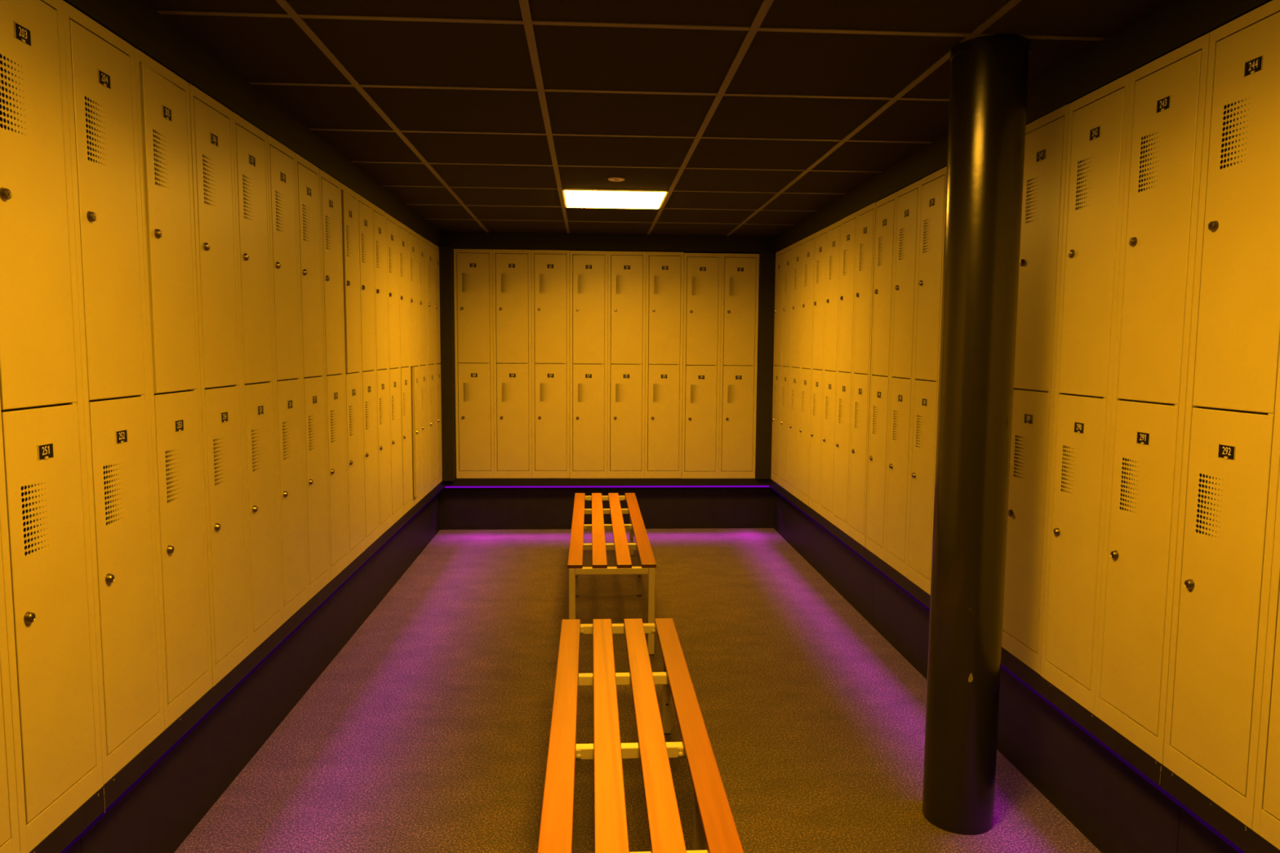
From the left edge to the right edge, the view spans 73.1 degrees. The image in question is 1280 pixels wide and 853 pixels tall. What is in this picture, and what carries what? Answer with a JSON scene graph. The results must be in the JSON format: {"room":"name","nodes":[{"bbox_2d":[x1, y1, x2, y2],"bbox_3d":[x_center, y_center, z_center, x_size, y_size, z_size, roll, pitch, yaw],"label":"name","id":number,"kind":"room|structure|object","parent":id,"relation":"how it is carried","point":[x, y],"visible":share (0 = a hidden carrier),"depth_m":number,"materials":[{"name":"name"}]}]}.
{"room":"changing room","nodes":[
{"label":"changing room","id":0,"kind":"room"},
{"bbox_2d":[62,0,440,246],"bbox_3d":[-1.653,0.025,2.851,0.660,2.366,9.054,0,5,-3],"label":"wall","id":1,"kind":"structure","parent":0,"point":[135,22],"depth_m":2.77,"materials":[{"name":"black paint"}]},
{"bbox_2d":[0,0,102,852],"bbox_3d":[-1.488,-0.012,1.665,0.494,1.800,0.598,0,5,-3],"label":"locker","id":2,"kind":"object","parent":1,"relation":"attached to","point":[51,757],"visible":1,"depth_m":1.82,"materials":[{"name":"metal"}]},
{"bbox_2d":[62,0,212,785],"bbox_3d":[-1.521,-0.068,2.262,0.497,1.800,0.598,0,5,-3],"label":"locker","id":3,"kind":"object","parent":1,"relation":"attached to","point":[129,114],"visible":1,"depth_m":2.21,"materials":[{"name":"metal"}]},
{"bbox_2d":[188,83,282,687],"bbox_3d":[-1.556,-0.122,2.858,0.493,1.800,0.598,0,5,-3],"label":"locker","id":4,"kind":"object","parent":1,"relation":"attached to","point":[229,154],"visible":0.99,"depth_m":2.81,"materials":[{"name":"metal"}]},
{"bbox_2d":[29,480,444,852],"bbox_3d":[-1.426,0.696,4.164,0.057,0.065,5.432,0,5,-3],"label":"trim","id":5,"kind":"structure","parent":1,"relation":"attached to","point":[82,818],"depth_m":2.51,"materials":[{"name":"grey paint"}]},
{"bbox_2d":[60,487,444,852],"bbox_3d":[-1.413,0.730,4.168,0.022,0.014,5.432,0,5,-3],"label":"led strip","id":6,"kind":"object","parent":1,"relation":"attached to","point":[225,696],"visible":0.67,"depth_m":2.59,"materials":[{"name":"plastic"}]},
{"bbox_2d":[65,493,439,852],"bbox_3d":[-1.700,0.873,4.207,0.485,0.430,5.517,0,5,-3],"label":"baseboard","id":7,"kind":"structure","parent":1,"relation":"attached to","point":[160,811],"depth_m":3.01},
{"bbox_2d":[266,134,329,624],"bbox_3d":[-1.591,-0.178,3.455,0.493,1.800,0.598,0,5,-3],"label":"locker","id":8,"kind":"object","parent":1,"relation":"attached to","point":[294,186],"visible":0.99,"depth_m":3.43,"materials":[{"name":"metal"}]},
{"bbox_2d":[319,168,364,582],"bbox_3d":[-1.621,-0.232,4.052,0.499,1.800,0.598,0,5,-3],"label":"locker","id":9,"kind":"object","parent":1,"relation":"attached to","point":[338,202],"visible":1,"depth_m":4.02,"materials":[{"name":"metal"}]},
{"bbox_2d":[356,193,391,549],"bbox_3d":[-1.659,-0.288,4.648,0.493,1.800,0.598,0,5,-3],"label":"locker","id":10,"kind":"object","parent":1,"relation":"attached to","point":[371,223],"visible":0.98,"depth_m":4.64,"materials":[{"name":"metal"}]},
{"bbox_2d":[385,212,412,525],"bbox_3d":[-1.694,-0.342,5.244,0.494,1.800,0.598,0,5,-3],"label":"locker","id":11,"kind":"object","parent":1,"relation":"attached to","point":[397,233],"visible":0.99,"depth_m":5.22,"materials":[{"name":"metal"}]},
{"bbox_2d":[407,226,429,506],"bbox_3d":[-1.720,-0.396,5.841,0.511,1.800,0.598,0,5,-3],"label":"locker","id":12,"kind":"object","parent":1,"relation":"attached to","point":[416,242],"visible":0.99,"depth_m":5.84,"materials":[{"name":"metal"}]},
{"bbox_2d":[425,239,442,492],"bbox_3d":[-1.761,-0.451,6.438,0.493,1.800,0.598,0,5,-3],"label":"locker","id":13,"kind":"object","parent":1,"relation":"attached to","point":[433,287],"visible":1,"depth_m":6.38,"materials":[{"name":"metal"}]},
{"bbox_2d":[438,246,456,480],"bbox_3d":[-1.510,-0.493,6.878,0.091,1.806,0.409,0,5,-3],"label":"trim","id":14,"kind":"structure","parent":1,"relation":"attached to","point":[446,254],"depth_m":6.68,"materials":[{"name":"black paint"}]},
{"bbox_2d":[440,231,775,253],"bbox_3d":[-0.263,-0.363,7.209,3.734,2.366,0.676,0,5,-3],"label":"wall","id":15,"kind":"structure","parent":0,"point":[731,244],"depth_m":6.77,"materials":[{"name":"black paint"}]},
{"bbox_2d":[453,248,569,478],"bbox_3d":[-1.019,-0.504,7.044,0.898,1.800,0.493,0,5,-3],"label":"locker","id":16,"kind":"object","parent":15,"relation":"attached to","point":[512,307],"visible":1,"depth_m":6.81,"materials":[{"name":"metal"}]},
{"bbox_2d":[439,470,773,529],"bbox_3d":[-0.269,0.602,7.278,3.694,0.430,0.475,0,5,-3],"label":"baseboard","id":17,"kind":"structure","parent":15,"relation":"attached to","point":[505,508],"depth_m":7.04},
{"bbox_2d":[444,485,769,488],"bbox_3d":[-0.250,0.483,6.957,2.614,0.014,0.022,0,5,-3],"label":"led strip","id":18,"kind":"object","parent":15,"relation":"attached to","point":[513,486],"visible":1,"depth_m":6.95,"materials":[{"name":"purple plastic"}]},
{"bbox_2d":[444,478,769,486],"bbox_3d":[-0.252,0.444,6.982,2.724,0.059,0.086,0,5,-3],"label":"trim","id":19,"kind":"structure","parent":15,"relation":"attached to","point":[457,482],"depth_m":6.94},
{"bbox_2d":[569,250,684,478],"bbox_3d":[-0.120,-0.500,7.096,0.898,1.800,0.493,0,5,-3],"label":"locker","id":20,"kind":"object","parent":15,"relation":"attached to","point":[626,308],"visible":1,"depth_m":6.86,"materials":[{"name":"metal"}]},
{"bbox_2d":[681,253,759,478],"bbox_3d":[0.628,-0.494,7.139,0.598,1.800,0.493,0,5,-3],"label":"locker","id":21,"kind":"object","parent":15,"relation":"attached to","point":[721,291],"visible":1,"depth_m":6.91,"materials":[{"name":"metal"}]},
{"bbox_2d":[173,528,1101,852],"bbox_3d":[-0.027,1.231,3.055,3.734,0.050,9.054,0,5,-3],"label":"floor","id":22,"kind":"structure","parent":0,"point":[428,731],"depth_m":3.45,"materials":[{"name":"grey carpet"}]},
{"bbox_2d":[567,493,656,655],"bbox_3d":[-0.192,0.788,5.146,0.424,0.449,2.032,0,5,-3],"label":"bench","id":23,"kind":"object","parent":22,"relation":"on","point":[646,562],"visible":0.88,"depth_m":4.62,"materials":[{"name":"brown wood"}]},
{"bbox_2d":[537,617,743,852],"bbox_3d":[-0.029,1.049,2.305,0.424,0.449,2.032,0,5,-3],"label":"bench","id":24,"kind":"object","parent":22,"relation":"on","point":[713,825],"visible":1,"depth_m":2.26,"materials":[{"name":"brown wood"}]},
{"bbox_2d":[922,33,1030,835],"bbox_3d":[1.018,0.064,2.641,0.217,2.365,0.217,0,5,-3],"label":"pillar","id":25,"kind":"structure","parent":22,"relation":"on","point":[989,73],"depth_m":2.56,"materials":[{"name":"black metal"}]},
{"bbox_2d":[143,0,1167,235],"bbox_3d":[-0.010,-1.173,2.836,3.734,0.054,9.054,0,5,-3],"label":"ceiling","id":26,"kind":"structure","parent":0,"point":[753,117],"depth_m":2.95,"materials":[{"name":"black tile"}]},
{"bbox_2d":[561,189,668,208],"bbox_3d":[-0.156,-1.360,5.180,0.604,0.009,0.604,0,5,-3],"label":"recessed light","id":27,"kind":"object","parent":26,"relation":"in","point":[581,198],"visible":1,"depth_m":5.13,"materials":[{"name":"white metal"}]},
{"bbox_2d":[608,177,624,181],"bbox_3d":[-0.125,-1.301,4.556,0.090,0.011,0.090,0,5,-3],"label":"ceiling sensor","id":28,"kind":"object","parent":26,"relation":"attached to","point":[611,179],"visible":1,"depth_m":4.53,"materials":[{"name":"white plastic"}]},
{"bbox_2d":[774,0,1272,252],"bbox_3d":[1.616,0.031,3.039,0.660,2.366,9.054,0,5,-3],"label":"wall","id":29,"kind":"structure","parent":0,"point":[1172,24],"depth_m":2.54,"materials":[{"name":"black paint"}]},
{"bbox_2d":[755,252,776,479],"bbox_3d":[0.997,-0.491,7.059,0.119,1.806,0.336,0,5,-3],"label":"trim","id":30,"kind":"structure","parent":29,"relation":"attached to","point":[766,260],"depth_m":6.89,"materials":[{"name":"black paint"}]},
{"bbox_2d":[770,244,793,490],"bbox_3d":[1.314,-0.445,6.607,0.493,1.800,0.598,0,5,-3],"label":"locker","id":31,"kind":"object","parent":29,"relation":"attached to","point":[784,257],"visible":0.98,"depth_m":6.57,"materials":[{"name":"metal"}]},
{"bbox_2d":[787,232,815,506],"bbox_3d":[1.348,-0.390,6.011,0.493,1.800,0.598,0,5,-3],"label":"locker","id":32,"kind":"object","parent":29,"relation":"attached to","point":[803,265],"visible":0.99,"depth_m":5.97,"materials":[{"name":"metal"}]},
{"bbox_2d":[808,219,841,524],"bbox_3d":[1.384,-0.335,5.414,0.493,1.800,0.598,0,5,-3],"label":"locker","id":33,"kind":"object","parent":29,"relation":"attached to","point":[828,240],"visible":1,"depth_m":5.38,"materials":[{"name":"metal"}]},
{"bbox_2d":[833,201,876,546],"bbox_3d":[1.416,-0.281,4.817,0.494,1.800,0.598,0,5,-3],"label":"locker","id":34,"kind":"object","parent":29,"relation":"attached to","point":[858,228],"visible":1,"depth_m":4.78,"materials":[{"name":"metal"}]},
{"bbox_2d":[865,180,919,577],"bbox_3d":[1.453,-0.225,4.221,0.493,1.800,0.598,0,5,-3],"label":"locker","id":35,"kind":"object","parent":29,"relation":"attached to","point":[897,214],"visible":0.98,"depth_m":4.17,"materials":[{"name":"metal"}]},
{"bbox_2d":[906,166,946,595],"bbox_3d":[1.486,-0.170,3.625,0.493,1.800,0.598,0,5,-3],"label":"locker","id":36,"kind":"object","parent":29,"relation":"attached to","point":[933,186],"visible":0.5,"depth_m":3.75,"materials":[{"name":"metal"}]},
{"bbox_2d":[773,490,1239,852],"bbox_3d":[1.504,0.879,4.388,0.485,0.430,5.524,0,5,-3],"label":"baseboard","id":37,"kind":"structure","parent":29,"relation":"attached to","point":[1114,807],"depth_m":2.86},
{"bbox_2d":[769,485,1245,852],"bbox_3d":[1.223,0.735,4.320,0.022,0.014,5.432,0,5,-3],"label":"led strip","id":38,"kind":"object","parent":29,"relation":"attached to","point":[1237,849],"visible":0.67,"depth_m":2.49,"materials":[{"name":"plastic"}]},
{"bbox_2d":[769,479,1279,852],"bbox_3d":[1.237,0.699,4.313,0.057,0.059,5.439,0,5,-3],"label":"trim","id":39,"kind":"structure","parent":29,"relation":"attached to","point":[1244,837],"depth_m":2.42,"materials":[{"name":"grey paint"}]},
{"bbox_2d":[1001,103,1069,675],"bbox_3d":[1.519,-0.117,3.028,0.494,1.800,0.598,0,5,-3],"label":"locker","id":40,"kind":"object","parent":29,"relation":"attached to","point":[1046,146],"visible":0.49,"depth_m":2.84,"materials":[{"name":"metal"}]},
{"bbox_2d":[1040,32,1209,764],"bbox_3d":[1.554,-0.061,2.432,0.493,1.800,0.598,0,5,-3],"label":"locker","id":41,"kind":"object","parent":29,"relation":"attached to","point":[1135,141],"visible":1,"depth_m":2.36,"materials":[{"name":"metal"}]},
{"bbox_2d":[1162,0,1279,849],"bbox_3d":[1.588,-0.006,1.835,0.493,1.800,0.598,0,5,-3],"label":"locker","id":42,"kind":"object","parent":29,"relation":"attached to","point":[1222,736],"visible":1,"depth_m":1.96,"materials":[{"name":"metal"}]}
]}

